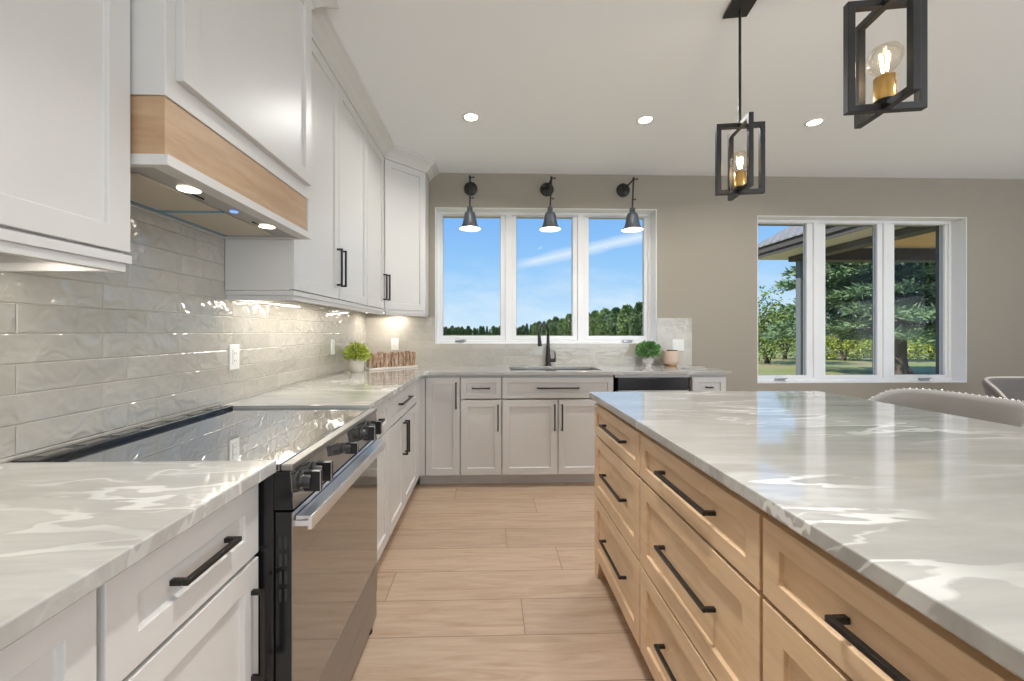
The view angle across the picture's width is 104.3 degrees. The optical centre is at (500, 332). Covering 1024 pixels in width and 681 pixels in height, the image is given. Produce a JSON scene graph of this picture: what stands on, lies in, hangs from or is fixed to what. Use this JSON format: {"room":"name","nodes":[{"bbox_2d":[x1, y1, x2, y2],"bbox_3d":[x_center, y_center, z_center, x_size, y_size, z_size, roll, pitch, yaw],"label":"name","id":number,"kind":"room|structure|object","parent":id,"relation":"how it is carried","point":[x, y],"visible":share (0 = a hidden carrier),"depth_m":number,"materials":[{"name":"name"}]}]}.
{"room":"kitchen","nodes":[
{"label":"kitchen","id":0,"kind":"room"},
{"bbox_2d":[1,300,357,463],"bbox_3d":[-1.273,-0.140,-0.085,0.140,2.840,7.900,0,0,-2],"label":"wall","id":1,"kind":"structure","parent":0,"point":[288,300],"depth_m":1.46,"materials":[{"name":"tile"}]},
{"bbox_2d":[0,0,131,271],"bbox_3d":[-1.038,-0.806,0.483,0.340,1.317,1.002,0,0,-2],"label":"upper cabinet","id":2,"kind":"object","parent":1,"relation":"attached to","point":[65,64],"visible":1,"depth_m":0.84,"materials":[{"name":"paint"}]},
{"bbox_2d":[0,206,366,463],"bbox_3d":[-1.253,-0.058,1.920,0.010,0.755,3.868,0,0,-2],"label":"backsplash","id":3,"kind":"structure","parent":1,"relation":"attached to","point":[84,356],"depth_m":1.38,"materials":[{"name":"tile"}]},
{"bbox_2d":[229,344,238,369],"bbox_3d":[-1.242,0.114,1.855,0.009,0.116,0.072,0,0,-2],"label":"wall outlet","id":4,"kind":"object","parent":3,"relation":"attached to","point":[233,349],"visible":1,"depth_m":1.85,"materials":[{"name":"white plastic"}]},
{"bbox_2d":[331,339,334,354],"bbox_3d":[-1.275,0.108,3.018,0.008,0.116,0.072,0,0,-2],"label":"light switch","id":5,"kind":"object","parent":3,"relation":"attached to","point":[332,340],"visible":1,"depth_m":3.01,"materials":[{"name":"white plastic"}]},
{"bbox_2d":[130,0,311,239],"bbox_3d":[-1.031,-0.943,1.392,0.404,1.045,0.804,0,0,-2],"label":"range hood","id":6,"kind":"object","parent":1,"relation":"attached to","point":[221,90],"visible":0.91,"depth_m":1.25,"materials":[{"name":"paint"}]},
{"bbox_2d":[177,186,200,193],"bbox_3d":[-0.927,-0.424,1.183,0.057,0.003,0.058,0,0,-2],"label":"recessed light","id":7,"kind":"object","parent":6,"relation":"on","point":[180,189],"depth_m":1.18,"materials":[{"name":"white"}]},
{"bbox_2d":[259,224,274,228],"bbox_3d":[-0.938,-0.424,1.595,0.057,0.003,0.058,0,0,-2],"label":"recessed light","id":8,"kind":"object","parent":6,"relation":"on","point":[261,226],"depth_m":1.58,"materials":[{"name":"white"}]},
{"bbox_2d":[225,40,366,311],"bbox_3d":[-1.089,-0.806,2.337,0.340,1.317,1.078,0,0,-2],"label":"upper cabinet","id":9,"kind":"object","parent":1,"relation":"attached to","point":[329,269],"visible":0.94,"depth_m":2.16,"materials":[{"name":"paint"}]},
{"bbox_2d":[334,131,387,314],"bbox_3d":[-1.110,-0.806,3.112,0.340,1.317,0.466,0,0,-2],"label":"upper cabinet","id":10,"kind":"object","parent":1,"relation":"attached to","point":[375,160],"visible":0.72,"depth_m":3.13,"materials":[{"name":"paint"}]},
{"bbox_2d":[351,159,428,316],"bbox_3d":[-0.993,-0.806,3.602,0.601,1.317,0.518,0,0,-2],"label":"upper cabinet","id":11,"kind":"object","parent":1,"relation":"attached to","point":[406,189],"visible":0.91,"depth_m":3.51,"materials":[{"name":"paint"}]},
{"bbox_2d":[350,475,654,680],"bbox_3d":[2.802,1.340,0.052,8.295,0.120,8.250,0,0,-2],"label":"floor","id":12,"kind":"structure","parent":0,"point":[481,581],"depth_m":1.94,"materials":[{"name":"brown wood"}]},
{"bbox_2d":[0,589,96,680],"bbox_3d":[-0.881,0.815,0.309,0.641,0.930,0.544,0,0,-2],"label":"base cabinet","id":13,"kind":"object","parent":12,"relation":"on","point":[64,647],"visible":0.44,"depth_m":0.54,"materials":[{"name":"paint"}]},
{"bbox_2d":[0,460,275,650],"bbox_3d":[-0.879,0.335,0.498,0.659,0.030,0.985,0,0,-2],"label":"countertop","id":14,"kind":"structure","parent":13,"relation":"on","point":[67,529],"depth_m":0.69,"materials":[{"name":"stone"}]},
{"bbox_2d":[97,484,266,680],"bbox_3d":[-0.889,0.815,0.785,0.652,0.930,0.400,0,0,-2],"label":"base cabinet","id":15,"kind":"object","parent":12,"relation":"on","point":[187,610],"visible":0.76,"depth_m":0.77,"materials":[{"name":"paint"}]},
{"bbox_2d":[11,405,385,680],"bbox_3d":[-0.855,0.798,1.372,0.742,0.964,0.755,0,0,-2],"label":"range","id":16,"kind":"object","parent":12,"relation":"on","point":[316,554],"visible":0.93,"depth_m":1.19,"materials":[{"name":"black metal"}]},
{"bbox_2d":[56,408,369,470],"bbox_3d":[-0.863,0.341,1.372,0.590,0.017,0.755,0,0,-2],"label":"cooktop","id":17,"kind":"object","parent":16,"relation":"in","point":[281,435],"depth_m":1.25,"materials":[{"name":"black glass"}]},
{"bbox_2d":[375,399,388,561],"bbox_3d":[-0.928,0.815,2.011,0.641,0.930,0.506,0,0,-2],"label":"base cabinet","id":18,"kind":"object","parent":12,"relation":"on","point":[382,413],"visible":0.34,"depth_m":2.17,"materials":[{"name":"paint"}]},
{"bbox_2d":[219,365,730,408],"bbox_3d":[0.327,0.335,2.843,3.199,0.030,2.109,0,0,-2],"label":"countertop","id":19,"kind":"structure","parent":18,"relation":"on","point":[347,389],"depth_m":2.72,"materials":[{"name":"stone"}]},
{"bbox_2d":[342,341,370,371],"bbox_3d":[-1.173,0.195,3.242,0.228,0.251,0.220,0,0,-2],"label":"potted plant","id":20,"kind":"object","parent":19,"relation":"on","point":[357,353],"visible":1,"depth_m":3.19,"materials":[{"name":"green plant"}]},
{"bbox_2d":[366,351,416,370],"bbox_3d":[-0.960,0.243,3.528,0.060,0.154,0.480,0,0,44],"label":"carving","id":21,"kind":"object","parent":19,"relation":"on","point":[407,359],"visible":0.96,"depth_m":3.51,"materials":[{"name":"brown wood"}]},
{"bbox_2d":[538,323,555,365],"bbox_3d":[0.418,0.112,3.790,0.247,0.415,0.092,0,0,-40],"label":"faucet","id":22,"kind":"object","parent":19,"relation":"on","point":[548,360],"visible":1,"depth_m":3.82,"materials":[{"name":"black metal"}]},
{"bbox_2d":[635,340,661,365],"bbox_3d":[1.404,0.194,3.806,0.242,0.252,0.249,0,0,-2],"label":"potted plant","id":23,"kind":"object","parent":19,"relation":"on","point":[655,348],"visible":1,"depth_m":3.76,"materials":[{"name":"green plant"}]},
{"bbox_2d":[662,349,678,365],"bbox_3d":[1.625,0.242,3.811,0.152,0.156,0.151,0,0,-2],"label":"canister","id":24,"kind":"object","parent":19,"relation":"on","point":[669,357],"visible":1,"depth_m":3.75,"materials":[{"name":"beige ceramic"}]},
{"bbox_2d":[388,379,419,536],"bbox_3d":[-0.944,0.815,2.762,0.652,0.930,0.988,0,0,-2],"label":"base cabinet","id":25,"kind":"object","parent":12,"relation":"on","point":[404,406],"visible":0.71,"depth_m":2.63,"materials":[{"name":"paint"}]},
{"bbox_2d":[420,376,460,483],"bbox_3d":[-0.518,0.815,3.556,0.345,0.930,0.636,0,0,-2],"label":"base cabinet","id":26,"kind":"object","parent":12,"relation":"on","point":[439,395],"visible":0.77,"depth_m":3.28,"materials":[{"name":"paint"}]},
{"bbox_2d":[460,375,501,483],"bbox_3d":[-0.173,0.815,3.566,0.342,0.930,0.636,0,0,-2],"label":"base cabinet","id":27,"kind":"object","parent":12,"relation":"on","point":[480,395],"visible":0.9,"depth_m":3.29,"materials":[{"name":"paint"}]},
{"bbox_2d":[502,375,612,482],"bbox_3d":[0.465,0.815,3.583,0.930,0.930,0.636,0,0,-2],"label":"base cabinet","id":28,"kind":"object","parent":12,"relation":"on","point":[548,421],"visible":0.8,"depth_m":3.31,"materials":[{"name":"paint"}]},
{"bbox_2d":[595,403,644,647],"bbox_3d":[0.914,0.815,1.809,0.863,0.930,0.641,0,0,-2],"label":"base cabinet","id":29,"kind":"object","parent":12,"relation":"on","point":[617,441],"visible":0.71,"depth_m":1.71,"materials":[{"name":"brown wood"}]},
{"bbox_2d":[613,375,689,391],"bbox_3d":[1.261,0.816,3.590,0.636,0.929,0.622,0,0,-2],"label":"dishwasher","id":30,"kind":"object","parent":12,"relation":"on","point":[621,383],"visible":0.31,"depth_m":3.32,"materials":[{"name":"black metal"}]},
{"bbox_2d":[640,434,770,680],"bbox_3d":[0.932,0.815,1.157,0.863,0.930,0.657,0,0,-2],"label":"base cabinet","id":31,"kind":"object","parent":12,"relation":"on","point":[701,541],"visible":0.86,"depth_m":1.08,"materials":[{"name":"brown wood"}]},
{"bbox_2d":[687,375,725,390],"bbox_3d":[1.737,0.815,3.618,0.295,0.930,0.636,0,0,-2],"label":"base cabinet","id":32,"kind":"object","parent":12,"relation":"on","point":[695,382],"visible":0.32,"depth_m":3.34,"materials":[{"name":"paint"}]},
{"bbox_2d":[763,516,1023,680],"bbox_3d":[0.950,0.815,0.496,0.863,0.930,0.659,0,0,-2],"label":"base cabinet","id":33,"kind":"object","parent":12,"relation":"on","point":[824,620],"visible":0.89,"depth_m":0.63,"materials":[{"name":"brown wood"}]},
{"bbox_2d":[589,391,1023,679],"bbox_3d":[1.136,0.335,1.152,1.265,0.030,2.040,0,0,-2],"label":"countertop","id":34,"kind":"structure","parent":33,"relation":"on","point":[926,506],"depth_m":0.87,"materials":[{"name":"stone"}]},
{"bbox_2d":[867,387,1023,427],"bbox_3d":[1.884,0.776,1.773,0.511,1.009,0.675,0,0,-2],"label":"bar stool","id":35,"kind":"object","parent":12,"relation":"on","point":[1006,411],"visible":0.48,"depth_m":1.81,"materials":[{"name":"fabric"}]},
{"bbox_2d":[982,376,1023,400],"bbox_3d":[4.228,0.823,3.022,0.775,0.917,0.608,0,0,-2],"label":"dining chair","id":36,"kind":"object","parent":12,"relation":"on","point":[1010,387],"visible":0.44,"depth_m":3.26,"materials":[{"name":"fabric"}]},
{"bbox_2d":[326,0,1023,178],"bbox_3d":[2.802,-1.635,0.052,8.295,0.150,8.250,0,0,-2],"label":"ceiling","id":37,"kind":"structure","parent":0,"point":[553,86],"depth_m":2.50,"materials":[{"name":"white paint"}]},
{"bbox_2d":[462,112,479,121],"bbox_3d":[-0.217,-1.557,2.880,0.128,0.004,0.128,0,0,-2],"label":"recessed light","id":38,"kind":"object","parent":37,"relation":"in","point":[469,116],"visible":1,"depth_m":2.88,"materials":[{"name":"white plastic"}]},
{"bbox_2d":[636,115,654,124],"bbox_3d":[1.057,-1.557,2.915,0.128,0.004,0.128,0,0,-2],"label":"recessed light","id":39,"kind":"object","parent":37,"relation":"in","point":[645,119],"visible":1,"depth_m":2.91,"materials":[{"name":"white plastic"}]},
{"bbox_2d":[715,0,764,200],"bbox_3d":[1.142,-1.110,1.902,0.167,0.898,0.167,0,0,-38],"label":"pendant light","id":40,"kind":"object","parent":37,"relation":"hanging from","point":[737,185],"visible":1,"depth_m":1.90,"materials":[{"name":"black metal"}]},
{"bbox_2d":[734,170,745,187],"bbox_3d":[1.142,-0.731,1.902,0.053,0.072,0.053,0,0,7],"label":"socket","id":41,"kind":"object","parent":40,"relation":"attached to","point":[739,176],"depth_m":1.88,"materials":[{"name":"gold metal"}]},
{"bbox_2d":[804,118,825,126],"bbox_3d":[2.324,-1.557,2.950,0.128,0.004,0.128,0,0,-2],"label":"recessed light","id":42,"kind":"object","parent":37,"relation":"in","point":[814,122],"visible":1,"depth_m":2.95,"materials":[{"name":"white plastic"}]},
{"bbox_2d":[843,0,927,128],"bbox_3d":[1.167,-1.116,1.211,0.167,0.888,0.167,0,0,-38],"label":"pendant light","id":43,"kind":"object","parent":37,"relation":"hanging from","point":[886,99],"visible":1,"depth_m":1.21,"materials":[{"name":"black metal"}]},
{"bbox_2d":[873,72,896,103],"bbox_3d":[1.167,-0.742,1.211,0.053,0.072,0.053,0,0,7],"label":"socket","id":44,"kind":"object","parent":43,"relation":"attached to","point":[884,85],"depth_m":1.19,"materials":[{"name":"gold metal"}]},
{"bbox_2d":[367,173,1023,399],"bbox_3d":[2.691,-0.140,4.076,8.295,2.840,0.200,0,0,-2],"label":"wall","id":45,"kind":"structure","parent":0,"point":[707,242],"depth_m":3.97,"materials":[{"name":"paint"}]},
{"bbox_2d":[311,0,438,181],"bbox_3d":[-0.754,-1.512,1.934,0.415,0.093,3.888,0,0,-2],"label":"trim","id":46,"kind":"structure","parent":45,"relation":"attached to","point":[325,36],"depth_m":2.46,"materials":[{"name":"paint"}]},
{"bbox_2d":[459,175,480,231],"bbox_3d":[-0.289,-1.214,3.736,0.202,0.513,0.316,0,0,-2],"label":"wall sconce","id":47,"kind":"object","parent":45,"relation":"attached to","point":[469,224],"visible":1,"depth_m":3.67,"materials":[{"name":"black metal"}]},
{"bbox_2d":[367,318,691,365],"bbox_3d":[0.290,0.087,3.903,3.204,0.465,0.012,0,0,-2],"label":"backsplash","id":48,"kind":"structure","parent":45,"relation":"attached to","point":[417,335],"depth_m":3.89,"materials":[{"name":"tile"}]},
{"bbox_2d":[391,338,398,349],"bbox_3d":[-1.029,0.111,3.857,0.072,0.116,0.009,0,0,-2],"label":"wall outlet","id":49,"kind":"object","parent":48,"relation":"attached to","point":[394,341],"visible":1,"depth_m":3.85,"materials":[{"name":"white plastic"}]},
{"bbox_2d":[672,339,683,350],"bbox_3d":[1.752,0.123,3.934,0.118,0.116,0.008,0,0,-2],"label":"light switch","id":50,"kind":"object","parent":48,"relation":"attached to","point":[677,344],"visible":0.94,"depth_m":3.93,"materials":[{"name":"white plastic"}]},
{"bbox_2d":[435,207,656,343],"bbox_3d":[0.447,-0.557,4.041,2.188,1.332,0.255,0,0,-2],"label":"window","id":51,"kind":"structure","parent":45,"relation":"in","point":[580,218],"depth_m":4.05,"materials":[{"name":"grey"}]},
{"bbox_2d":[539,176,560,231],"bbox_3d":[0.455,-1.214,3.756,0.202,0.513,0.316,0,0,-2],"label":"wall sconce","id":52,"kind":"object","parent":45,"relation":"attached to","point":[550,224],"visible":1,"depth_m":3.69,"materials":[{"name":"black metal"}]},
{"bbox_2d":[616,177,643,232],"bbox_3d":[1.226,-1.214,3.778,0.202,0.513,0.316,0,0,-2],"label":"wall sconce","id":53,"kind":"object","parent":45,"relation":"attached to","point":[632,224],"visible":1,"depth_m":3.72,"materials":[{"name":"black metal"}]},
{"bbox_2d":[757,216,966,382],"bbox_3d":[3.636,-0.332,4.130,2.161,1.673,0.255,0,0,-2],"label":"window","id":54,"kind":"structure","parent":45,"relation":"in","point":[951,232],"depth_m":4.14,"materials":[{"name":"grey"}]},
{"label":"outside","id":55,"kind":"structure","parent":0,"visible":0},
{"bbox_2d":[443,333,935,374],"bbox_3d":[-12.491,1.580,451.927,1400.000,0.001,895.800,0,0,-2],"label":"ground","id":56,"kind":"structure","parent":55,"point":[778,366],"depth_m":19.11,"materials":[{"name":"green plant"}]},
{"bbox_2d":[450,326,453,334],"bbox_3d":[-31.016,-1.420,254.493,3.965,6.652,4.047,0,0,44],"label":"tree","id":57,"kind":"object","parent":56,"relation":"on","point":[451,327],"visible":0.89,"depth_m":253.69,"materials":[{"name":"green plant"}]},
{"bbox_2d":[460,326,464,334],"bbox_3d":[-24.501,-1.059,249.782,3.436,6.055,3.812,0,0,29],"label":"tree","id":58,"kind":"object","parent":56,"relation":"on","point":[462,330],"visible":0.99,"depth_m":249.45,"materials":[{"name":"green plant"}]},
{"bbox_2d":[465,326,470,334],"bbox_3d":[-20.781,-1.272,249.918,4.055,6.544,4.148,0,0,10],"label":"tree","id":59,"kind":"object","parent":56,"relation":"on","point":[468,329],"visible":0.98,"depth_m":249.39,"materials":[{"name":"green plant"}]},
{"bbox_2d":[478,326,483,334],"bbox_3d":[-12.425,-1.225,250.057,3.755,6.435,3.770,0,0,15],"label":"tree","id":60,"kind":"object","parent":56,"relation":"on","point":[481,329],"visible":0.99,"depth_m":249.36,"materials":[{"name":"green plant"}]},
{"bbox_2d":[491,326,495,334],"bbox_3d":[-4.811,-1.343,250.122,3.808,6.482,3.941,0,0,-12],"label":"tree","id":61,"kind":"object","parent":56,"relation":"on","point":[493,329],"visible":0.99,"depth_m":249.39,"materials":[{"name":"green plant"}]},
{"bbox_2d":[521,325,525,334],"bbox_3d":[13.869,-1.518,249.759,4.579,7.108,4.163,0,0,-39],"label":"tree","id":62,"kind":"object","parent":56,"relation":"on","point":[523,328],"visible":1,"depth_m":249.17,"materials":[{"name":"green plant"}]},
{"bbox_2d":[524,323,528,334],"bbox_3d":[16.098,-1.994,250.042,4.554,7.965,3.869,0,0,44],"label":"tree","id":63,"kind":"object","parent":56,"relation":"on","point":[526,326],"visible":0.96,"depth_m":249.32,"materials":[{"name":"green plant"}]},
{"bbox_2d":[531,323,536,334],"bbox_3d":[20.356,-2.246,239.684,4.960,8.484,4.583,0,0,10],"label":"tree","id":64,"kind":"object","parent":56,"relation":"on","point":[533,326],"visible":0.74,"depth_m":238.87,"materials":[{"name":"green plant"}]},
{"bbox_2d":[534,321,541,334],"bbox_3d":[22.386,-2.502,233.167,5.275,9.365,5.875,0,0,-30],"label":"tree","id":65,"kind":"object","parent":56,"relation":"on","point":[538,322],"visible":0.51,"depth_m":232.68,"materials":[{"name":"green plant"}]},
{"bbox_2d":[540,321,545,334],"bbox_3d":[24.801,-2.451,226.659,5.076,8.983,4.242,0,0,35],"label":"tree","id":66,"kind":"object","parent":56,"relation":"on","point":[543,329],"visible":0.72,"depth_m":225.85,"materials":[{"name":"green plant"}]},
{"bbox_2d":[545,319,551,334],"bbox_3d":[26.909,-2.819,218.545,5.855,9.756,5.224,0,0,43],"label":"tree","id":67,"kind":"object","parent":56,"relation":"on","point":[548,321],"visible":0.39,"depth_m":217.78,"materials":[{"name":"green plant"}]},
{"bbox_2d":[549,316,558,335],"bbox_3d":[28.899,-3.291,210.299,7.265,11.175,7.084,0,0,41],"label":"tree","id":68,"kind":"object","parent":56,"relation":"on","point":[553,328],"visible":0.77,"depth_m":208.73,"materials":[{"name":"green plant"}]},
{"bbox_2d":[557,318,564,335],"bbox_3d":[30.618,-2.795,200.384,5.483,9.702,5.586,0,0,2],"label":"tree","id":69,"kind":"object","parent":56,"relation":"on","point":[560,325],"visible":0.78,"depth_m":199.48,"materials":[{"name":"green plant"}]},
{"bbox_2d":[563,313,571,335],"bbox_3d":[32.845,-3.710,190.123,6.754,11.731,6.681,0,0,-16],"label":"tree","id":70,"kind":"object","parent":56,"relation":"on","point":[567,327],"visible":0.73,"depth_m":188.84,"materials":[{"name":"green plant"}]},
{"bbox_2d":[589,310,598,335],"bbox_3d":[35.891,-3.452,152.257,6.460,11.159,6.490,0,0,1],"label":"tree","id":71,"kind":"object","parent":56,"relation":"on","point":[592,325],"visible":0.6,"depth_m":151.15,"materials":[{"name":"green plant"}]},
{"bbox_2d":[596,307,611,335],"bbox_3d":[36.152,-3.398,137.886,6.451,11.040,6.528,0,0,20],"label":"tree","id":72,"kind":"object","parent":56,"relation":"on","point":[603,314],"visible":0.71,"depth_m":137.09,"materials":[{"name":"green plant"}]},
{"bbox_2d":[605,307,619,335],"bbox_3d":[35.022,-2.948,122.451,6.020,10.388,6.612,0,0,21],"label":"tree","id":73,"kind":"object","parent":56,"relation":"on","point":[615,311],"visible":0.61,"depth_m":121.69,"materials":[{"name":"green plant"}]},
{"bbox_2d":[616,303,632,335],"bbox_3d":[33.950,-2.915,106.594,6.371,9.969,5.718,0,0,18],"label":"tree","id":74,"kind":"object","parent":56,"relation":"on","point":[624,330],"visible":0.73,"depth_m":105.60,"materials":[{"name":"green plant"}]},
{"bbox_2d":[627,300,642,335],"bbox_3d":[32.246,-2.613,92.300,5.985,9.619,5.466,0,0,-33],"label":"tree","id":75,"kind":"object","parent":56,"relation":"on","point":[636,329],"visible":0.56,"depth_m":91.16,"materials":[{"name":"green plant"}]},
{"bbox_2d":[758,286,795,363],"bbox_3d":[13.498,-0.344,20.451,3.473,3.878,3.646,0,0,-2],"label":"shrub","id":76,"kind":"object","parent":56,"relation":"on","point":[762,324],"visible":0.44,"depth_m":19.88,"materials":[{"name":"green plant"}]},
{"bbox_2d":[758,307,795,359],"bbox_3d":[16.605,-0.083,23.401,3.167,3.384,3.155,0,0,21],"label":"shrub","id":77,"kind":"object","parent":56,"relation":"on","point":[784,352],"visible":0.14,"depth_m":23.32,"materials":[{"name":"green plant"}]},
{"bbox_2d":[774,315,795,356],"bbox_3d":[19.765,-0.091,26.397,3.292,3.462,2.927,0,0,-25],"label":"shrub","id":78,"kind":"object","parent":56,"relation":"on","point":[785,315],"visible":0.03,"depth_m":26.36,"materials":[{"name":"green plant"}]},
{"bbox_2d":[758,262,935,373],"bbox_3d":[14.365,-4.387,14.590,7.880,12.066,8.215,0,0,-8],"label":"pine tree","id":79,"kind":"object","parent":56,"relation":"on","point":[849,290],"visible":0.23,"depth_m":13.86,"materials":[{"name":"green plant"}]},
{"bbox_2d":[758,226,935,374],"bbox_3d":[7.159,-0.777,5.570,5.980,4.715,2.500,0,0,-2],"label":"porch","id":80,"kind":"object","parent":56,"relation":"on","point":[842,243],"visible":0.34,"depth_m":6.15,"materials":[{"name":"brown wood"}]},
{"bbox_2d":[825,331,871,360],"bbox_3d":[19.188,0.481,22.423,2.386,2.340,2.746,0,0,31],"label":"shrub","id":81,"kind":"object","parent":56,"relation":"on","point":[834,344],"visible":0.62,"depth_m":22.34,"materials":[{"name":"green plant"}]},
{"bbox_2d":[844,338,871,357],"bbox_3d":[22.686,0.693,25.369,2.240,2.024,2.684,0,0,-2],"label":"shrub","id":82,"kind":"object","parent":56,"relation":"on","point":[851,352],"visible":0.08,"depth_m":24.87,"materials":[{"name":"green plant"}]},
{"bbox_2d":[857,338,931,360],"bbox_3d":[21.826,0.263,22.182,2.990,2.789,2.910,0,0,-2],"label":"shrub","id":83,"kind":"object","parent":56,"relation":"on","point":[911,349],"visible":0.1,"depth_m":21.64,"materials":[{"name":"green plant"}]},
{"bbox_2d":[907,339,935,359],"bbox_3d":[24.989,0.556,23.048,3.021,2.231,2.308,0,0,-2],"label":"shrub","id":84,"kind":"object","parent":56,"relation":"on","point":[932,353],"visible":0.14,"depth_m":22.93,"materials":[{"name":"green plant"}]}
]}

